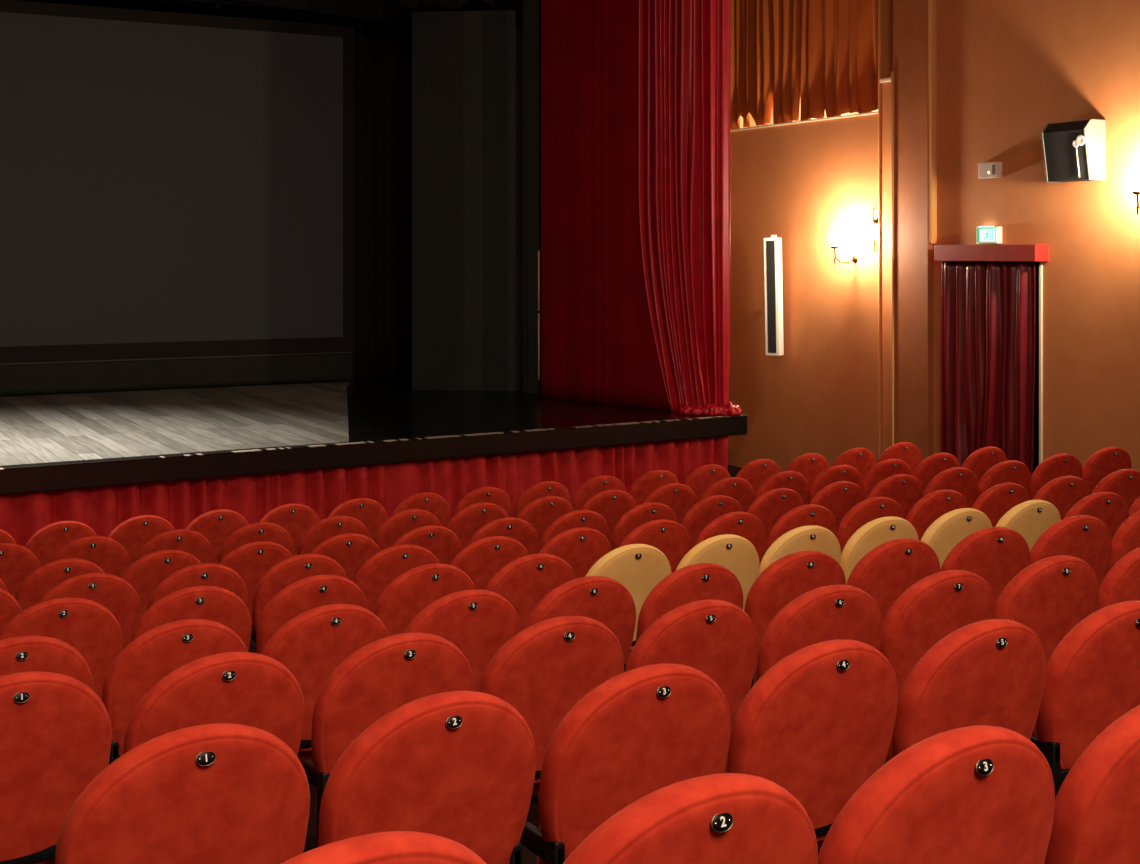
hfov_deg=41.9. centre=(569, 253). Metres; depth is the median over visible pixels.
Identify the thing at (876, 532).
seat
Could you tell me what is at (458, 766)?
seat
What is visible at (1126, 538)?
seat
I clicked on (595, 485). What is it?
seat
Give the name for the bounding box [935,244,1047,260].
pelmet
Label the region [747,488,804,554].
seat
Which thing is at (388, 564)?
seat
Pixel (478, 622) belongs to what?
seat
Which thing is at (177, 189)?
projection screen
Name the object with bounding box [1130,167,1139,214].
wall sconce
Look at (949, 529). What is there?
seat
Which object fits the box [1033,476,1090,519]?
seat
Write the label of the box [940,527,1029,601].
seat
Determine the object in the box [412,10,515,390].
stage curtain
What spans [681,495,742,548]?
seat
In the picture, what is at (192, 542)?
seat
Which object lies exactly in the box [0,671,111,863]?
seat
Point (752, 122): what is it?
wall
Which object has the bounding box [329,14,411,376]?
drape
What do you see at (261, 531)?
seat
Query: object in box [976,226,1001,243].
exit sign
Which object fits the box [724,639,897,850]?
seat
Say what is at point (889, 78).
trim
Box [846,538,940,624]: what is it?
seat
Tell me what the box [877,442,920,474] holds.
seat
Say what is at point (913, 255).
pillar
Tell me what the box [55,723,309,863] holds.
seat
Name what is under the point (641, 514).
seat
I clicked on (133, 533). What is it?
seat
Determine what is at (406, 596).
seat
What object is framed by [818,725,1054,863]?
seat
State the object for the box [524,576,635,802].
seat
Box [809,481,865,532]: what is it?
seat
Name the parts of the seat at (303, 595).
number plate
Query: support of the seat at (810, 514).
on the floor at (528, 857)
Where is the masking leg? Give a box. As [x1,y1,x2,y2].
[523,0,538,393]
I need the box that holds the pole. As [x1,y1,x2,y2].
[538,251,539,379]
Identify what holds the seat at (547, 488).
on the floor at (528, 857)
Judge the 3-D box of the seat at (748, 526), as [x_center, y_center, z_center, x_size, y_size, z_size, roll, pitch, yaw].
[0.948,1.989,9.053,0.507,0.863,0.310,0,0,-29]
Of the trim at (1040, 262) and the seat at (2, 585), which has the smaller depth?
the seat at (2, 585)
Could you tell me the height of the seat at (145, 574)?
0.864 m
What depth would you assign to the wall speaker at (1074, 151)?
13.93 m
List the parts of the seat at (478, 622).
number plate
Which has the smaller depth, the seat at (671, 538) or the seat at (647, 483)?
the seat at (671, 538)
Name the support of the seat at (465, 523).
on the floor at (528, 857)
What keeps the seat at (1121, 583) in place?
on the floor at (528, 857)
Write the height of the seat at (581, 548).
0.864 m
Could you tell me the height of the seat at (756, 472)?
0.864 m
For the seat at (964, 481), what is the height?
0.864 m
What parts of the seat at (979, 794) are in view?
number plate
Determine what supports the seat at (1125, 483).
on the floor at (528, 857)
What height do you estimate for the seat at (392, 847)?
0.863 m
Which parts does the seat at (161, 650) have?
leg, number plate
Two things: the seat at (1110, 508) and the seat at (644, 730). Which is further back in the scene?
the seat at (1110, 508)
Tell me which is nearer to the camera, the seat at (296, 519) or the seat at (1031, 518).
the seat at (1031, 518)
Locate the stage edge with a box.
[0,414,747,494]
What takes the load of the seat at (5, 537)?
on the floor at (528, 857)
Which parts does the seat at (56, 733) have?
number plate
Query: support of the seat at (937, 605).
on the floor at (528, 857)
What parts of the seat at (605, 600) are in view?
leg, backrest, number plate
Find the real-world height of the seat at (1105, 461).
0.863 m
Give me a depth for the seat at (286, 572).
7.57 m
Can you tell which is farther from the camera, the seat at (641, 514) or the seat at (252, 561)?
the seat at (641, 514)
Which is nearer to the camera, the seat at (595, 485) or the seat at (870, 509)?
the seat at (870, 509)
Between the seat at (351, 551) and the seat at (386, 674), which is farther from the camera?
the seat at (351, 551)
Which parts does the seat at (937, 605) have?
number plate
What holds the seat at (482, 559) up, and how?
on the floor at (528, 857)
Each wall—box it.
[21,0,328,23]
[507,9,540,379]
[728,0,1139,471]
[740,110,877,127]
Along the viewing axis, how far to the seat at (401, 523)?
10.26 m
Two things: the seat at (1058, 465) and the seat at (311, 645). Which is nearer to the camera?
the seat at (311, 645)
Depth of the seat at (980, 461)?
12.87 m
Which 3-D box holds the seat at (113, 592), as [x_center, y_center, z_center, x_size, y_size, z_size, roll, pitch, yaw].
[-2.337,1.956,7.179,0.507,0.863,0.310,0,-1,-30]
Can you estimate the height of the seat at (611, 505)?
0.863 m
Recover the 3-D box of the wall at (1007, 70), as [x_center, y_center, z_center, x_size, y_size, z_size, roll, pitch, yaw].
[7.155,-0.830,10.331,0.300,8.100,23.200,0,0,-29]
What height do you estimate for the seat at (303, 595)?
0.864 m
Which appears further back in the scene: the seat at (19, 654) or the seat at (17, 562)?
the seat at (17, 562)
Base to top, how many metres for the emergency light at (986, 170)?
0.160 m
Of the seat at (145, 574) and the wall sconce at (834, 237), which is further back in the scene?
the wall sconce at (834, 237)
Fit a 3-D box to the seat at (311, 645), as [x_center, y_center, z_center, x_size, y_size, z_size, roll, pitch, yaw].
[-0.909,1.692,5.433,0.507,0.863,0.310,0,0,-31]
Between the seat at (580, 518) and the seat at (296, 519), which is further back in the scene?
the seat at (296, 519)
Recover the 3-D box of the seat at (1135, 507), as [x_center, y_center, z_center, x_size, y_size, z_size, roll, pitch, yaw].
[3.588,1.835,9.166,0.507,0.864,0.310,0,0,-27]
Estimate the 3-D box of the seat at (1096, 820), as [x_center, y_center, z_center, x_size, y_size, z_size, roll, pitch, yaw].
[1.076,1.232,2.819,0.507,0.864,0.310,0,0,-29]
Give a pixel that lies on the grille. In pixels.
(770, 245)
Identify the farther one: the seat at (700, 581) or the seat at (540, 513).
the seat at (540, 513)
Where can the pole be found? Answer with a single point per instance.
(538, 251)
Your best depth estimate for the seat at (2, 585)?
7.91 m
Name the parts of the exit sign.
lit panel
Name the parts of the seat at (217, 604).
number plate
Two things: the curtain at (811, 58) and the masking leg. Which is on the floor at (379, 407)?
the masking leg
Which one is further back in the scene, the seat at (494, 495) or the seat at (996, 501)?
the seat at (494, 495)
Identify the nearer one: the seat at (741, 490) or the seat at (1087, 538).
the seat at (1087, 538)
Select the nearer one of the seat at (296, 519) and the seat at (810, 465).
the seat at (296, 519)
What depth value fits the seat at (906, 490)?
10.98 m
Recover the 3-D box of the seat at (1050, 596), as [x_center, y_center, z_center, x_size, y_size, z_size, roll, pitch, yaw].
[1.819,1.589,5.792,0.507,0.863,0.310,0,0,-28]
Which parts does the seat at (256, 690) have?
number plate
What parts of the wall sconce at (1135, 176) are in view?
lamp shade, arm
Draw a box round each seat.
[0,529,15,543]
[0,543,40,597]
[0,579,8,592]
[0,588,21,631]
[0,598,122,699]
[0,636,92,689]
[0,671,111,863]
[15,558,104,610]
[26,521,96,565]
[39,573,140,649]
[50,536,129,577]
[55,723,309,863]
[102,619,247,764]
[109,515,174,565]
[121,550,200,615]
[123,652,303,755]
[131,586,251,650]
[136,529,213,563]
[147,563,247,608]
[186,509,248,563]
[218,522,293,563]
[219,541,292,639]
[251,554,346,641]
[256,575,367,653]
[260,504,319,555]
[262,604,388,762]
[281,831,486,863]
[298,515,369,554]
[303,633,472,847]
[310,533,379,581]
[318,691,535,863]
[328,498,387,540]
[354,545,438,612]
[373,564,474,635]
[374,509,440,550]
[392,492,450,527]
[392,525,461,564]
[404,589,519,691]
[447,502,508,549]
[451,536,528,589]
[453,487,511,516]
[468,517,538,554]
[479,616,623,793]
[485,554,575,631]
[514,481,570,517]
[516,496,573,552]
[521,664,730,863]
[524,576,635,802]
[538,528,611,578]
[540,510,609,549]
[563,773,817,863]
[572,475,625,510]
[581,490,636,544]
[585,544,670,654]
[611,502,678,549]
[619,519,690,572]
[625,600,757,732]
[626,563,743,662]
[628,470,679,505]
[642,483,697,524]
[676,534,758,609]
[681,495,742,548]
[683,464,730,501]
[694,512,765,566]
[700,477,754,511]
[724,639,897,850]
[736,459,780,496]
[744,551,845,688]
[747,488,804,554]
[754,585,882,683]
[755,471,809,504]
[758,525,840,575]
[765,504,836,552]
[785,453,829,487]
[808,465,861,503]
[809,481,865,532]
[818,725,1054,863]
[831,448,875,480]
[836,497,904,554]
[840,516,917,582]
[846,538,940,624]
[862,459,911,498]
[867,474,922,519]
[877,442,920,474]
[879,570,995,696]
[884,619,1045,763]
[906,490,968,540]
[912,453,959,493]
[921,508,991,568]
[923,467,978,507]
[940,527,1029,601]
[962,446,1006,484]
[972,483,1029,526]
[977,460,1030,498]
[995,500,1060,550]
[996,555,1098,663]
[1029,453,1082,499]
[1030,515,1111,587]
[1030,601,1139,798]
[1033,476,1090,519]
[1044,705,1139,863]
[1064,492,1128,538]
[1082,447,1131,493]
[1092,469,1139,509]
[1097,547,1139,610]
[1107,510,1139,572]
[1129,496,1139,516]
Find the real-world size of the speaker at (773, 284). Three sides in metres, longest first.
1.460 x 0.266 x 0.190 m
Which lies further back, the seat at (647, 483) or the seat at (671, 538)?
the seat at (647, 483)
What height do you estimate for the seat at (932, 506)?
0.863 m
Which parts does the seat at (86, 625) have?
number plate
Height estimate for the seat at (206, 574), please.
0.863 m
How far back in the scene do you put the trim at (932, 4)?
15.88 m
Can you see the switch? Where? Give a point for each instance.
(993, 166)
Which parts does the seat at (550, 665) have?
number plate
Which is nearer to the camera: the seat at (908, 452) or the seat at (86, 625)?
the seat at (86, 625)
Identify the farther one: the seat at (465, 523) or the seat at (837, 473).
the seat at (837, 473)
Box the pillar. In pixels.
[893,0,933,461]
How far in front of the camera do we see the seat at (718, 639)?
4.92 m
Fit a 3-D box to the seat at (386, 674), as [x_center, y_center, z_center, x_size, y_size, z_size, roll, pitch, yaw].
[-0.544,1.552,4.473,0.507,0.863,0.310,0,0,-31]
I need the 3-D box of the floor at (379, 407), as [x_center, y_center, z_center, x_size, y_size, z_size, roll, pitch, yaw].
[-6.573,1.760,14.793,15.750,0.120,8.141,0,0,-29]
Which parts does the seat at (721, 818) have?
number plate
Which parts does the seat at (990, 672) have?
number plate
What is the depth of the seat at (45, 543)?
10.13 m
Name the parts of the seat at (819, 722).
number plate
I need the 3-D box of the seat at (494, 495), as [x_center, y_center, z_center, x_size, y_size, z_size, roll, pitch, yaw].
[-0.719,2.287,11.916,0.507,0.863,0.310,0,0,-30]
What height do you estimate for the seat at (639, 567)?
0.864 m
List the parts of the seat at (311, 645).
number plate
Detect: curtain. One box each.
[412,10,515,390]
[541,0,741,415]
[730,0,877,128]
[940,261,1034,475]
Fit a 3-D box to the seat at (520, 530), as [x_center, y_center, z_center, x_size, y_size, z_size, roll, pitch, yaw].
[-0.453,2.112,9.552,0.507,0.864,0.310,0,0,-29]
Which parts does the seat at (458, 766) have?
number plate, leg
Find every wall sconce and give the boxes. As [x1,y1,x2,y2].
[829,227,857,264]
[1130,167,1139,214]
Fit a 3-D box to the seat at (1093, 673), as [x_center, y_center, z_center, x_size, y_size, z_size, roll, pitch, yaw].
[1.553,1.429,4.367,0.507,0.864,0.310,0,1,-28]
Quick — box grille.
[766,241,775,352]
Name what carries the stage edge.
attached to the floor at (379, 407)
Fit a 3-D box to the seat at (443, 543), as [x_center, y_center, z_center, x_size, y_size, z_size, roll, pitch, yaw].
[-0.925,2.110,9.276,0.507,0.863,0.310,0,0,-30]
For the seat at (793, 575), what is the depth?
6.38 m
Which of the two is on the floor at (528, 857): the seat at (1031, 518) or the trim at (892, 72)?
the seat at (1031, 518)
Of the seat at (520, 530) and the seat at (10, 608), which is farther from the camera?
the seat at (520, 530)
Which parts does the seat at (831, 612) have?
number plate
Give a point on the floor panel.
(37, 429)
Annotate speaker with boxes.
[764,235,783,355]
[1041,119,1105,182]
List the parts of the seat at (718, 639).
number plate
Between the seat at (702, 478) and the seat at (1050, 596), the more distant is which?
the seat at (702, 478)
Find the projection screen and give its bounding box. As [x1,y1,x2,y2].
[0,0,353,394]
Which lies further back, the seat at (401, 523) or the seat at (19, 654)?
the seat at (401, 523)
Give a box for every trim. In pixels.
[730,111,877,131]
[878,0,880,459]
[880,77,890,82]
[891,71,893,445]
[928,0,936,243]
[1039,261,1042,463]
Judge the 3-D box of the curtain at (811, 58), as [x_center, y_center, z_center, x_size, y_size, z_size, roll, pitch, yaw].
[2.766,-3.188,18.193,0.156,3.185,3.253,0,0,-29]
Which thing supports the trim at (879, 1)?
attached to the wall at (1007, 70)
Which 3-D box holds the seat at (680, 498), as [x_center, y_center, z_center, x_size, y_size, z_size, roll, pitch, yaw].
[0.736,2.190,11.471,0.507,0.863,0.310,0,0,-29]
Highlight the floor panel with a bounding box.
[0,382,350,465]
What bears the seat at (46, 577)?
on the floor at (528, 857)
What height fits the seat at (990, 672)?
0.863 m
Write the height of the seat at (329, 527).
0.863 m
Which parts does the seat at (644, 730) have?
leg, number plate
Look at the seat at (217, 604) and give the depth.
6.14 m
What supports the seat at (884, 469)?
on the floor at (528, 857)
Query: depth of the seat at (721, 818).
2.14 m
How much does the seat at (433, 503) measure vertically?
0.864 m
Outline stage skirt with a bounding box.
[0,436,727,546]
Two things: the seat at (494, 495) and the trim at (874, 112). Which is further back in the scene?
the trim at (874, 112)
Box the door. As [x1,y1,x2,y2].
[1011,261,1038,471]
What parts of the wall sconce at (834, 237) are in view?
lamp shade, arm, wall plate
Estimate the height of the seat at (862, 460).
0.863 m
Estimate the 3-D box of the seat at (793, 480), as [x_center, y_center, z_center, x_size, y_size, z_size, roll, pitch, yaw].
[1.685,2.171,11.991,0.507,0.863,0.310,0,0,-28]
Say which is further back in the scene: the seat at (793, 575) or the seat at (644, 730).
the seat at (793, 575)
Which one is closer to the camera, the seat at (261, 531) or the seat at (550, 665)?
the seat at (550, 665)
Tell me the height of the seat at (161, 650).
0.863 m
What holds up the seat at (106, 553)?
on the floor at (528, 857)
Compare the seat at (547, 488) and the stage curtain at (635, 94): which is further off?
the stage curtain at (635, 94)
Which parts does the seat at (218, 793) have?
number plate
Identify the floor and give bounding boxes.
[0,375,721,467]
[248,465,818,863]
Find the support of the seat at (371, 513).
on the floor at (528, 857)
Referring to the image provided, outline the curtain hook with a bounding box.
[871,207,877,223]
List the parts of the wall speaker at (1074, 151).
panel, panel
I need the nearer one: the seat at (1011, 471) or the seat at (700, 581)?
the seat at (700, 581)
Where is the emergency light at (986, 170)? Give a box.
[978,162,1001,178]
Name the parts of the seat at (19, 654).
number plate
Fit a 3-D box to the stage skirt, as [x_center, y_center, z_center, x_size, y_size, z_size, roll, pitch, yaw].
[-4.850,2.315,11.634,15.371,0.850,0.226,0,0,-32]
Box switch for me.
[992,165,994,174]
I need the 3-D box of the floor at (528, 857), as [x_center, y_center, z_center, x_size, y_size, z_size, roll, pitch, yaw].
[-0.385,1.752,5.781,17.900,1.976,22.500,0,0,-29]
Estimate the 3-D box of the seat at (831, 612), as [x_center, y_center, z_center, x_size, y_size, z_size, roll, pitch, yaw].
[0.864,1.587,5.285,0.507,0.863,0.310,0,1,-28]
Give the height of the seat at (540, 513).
0.863 m
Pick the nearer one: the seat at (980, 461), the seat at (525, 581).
the seat at (525, 581)
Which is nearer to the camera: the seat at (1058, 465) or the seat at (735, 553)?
the seat at (735, 553)
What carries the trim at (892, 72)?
attached to the pillar
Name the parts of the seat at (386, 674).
leg, backrest, number plate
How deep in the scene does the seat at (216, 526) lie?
10.71 m
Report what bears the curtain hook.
attached to the wall at (1007, 70)
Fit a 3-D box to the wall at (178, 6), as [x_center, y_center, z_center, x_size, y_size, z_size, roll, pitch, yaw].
[-8.519,-0.830,18.483,15.900,8.100,0.200,0,0,-29]
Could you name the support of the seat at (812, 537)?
on the floor at (528, 857)
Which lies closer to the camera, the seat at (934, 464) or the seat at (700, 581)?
the seat at (700, 581)
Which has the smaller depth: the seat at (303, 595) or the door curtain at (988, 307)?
the seat at (303, 595)
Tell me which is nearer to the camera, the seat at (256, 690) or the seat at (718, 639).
the seat at (256, 690)

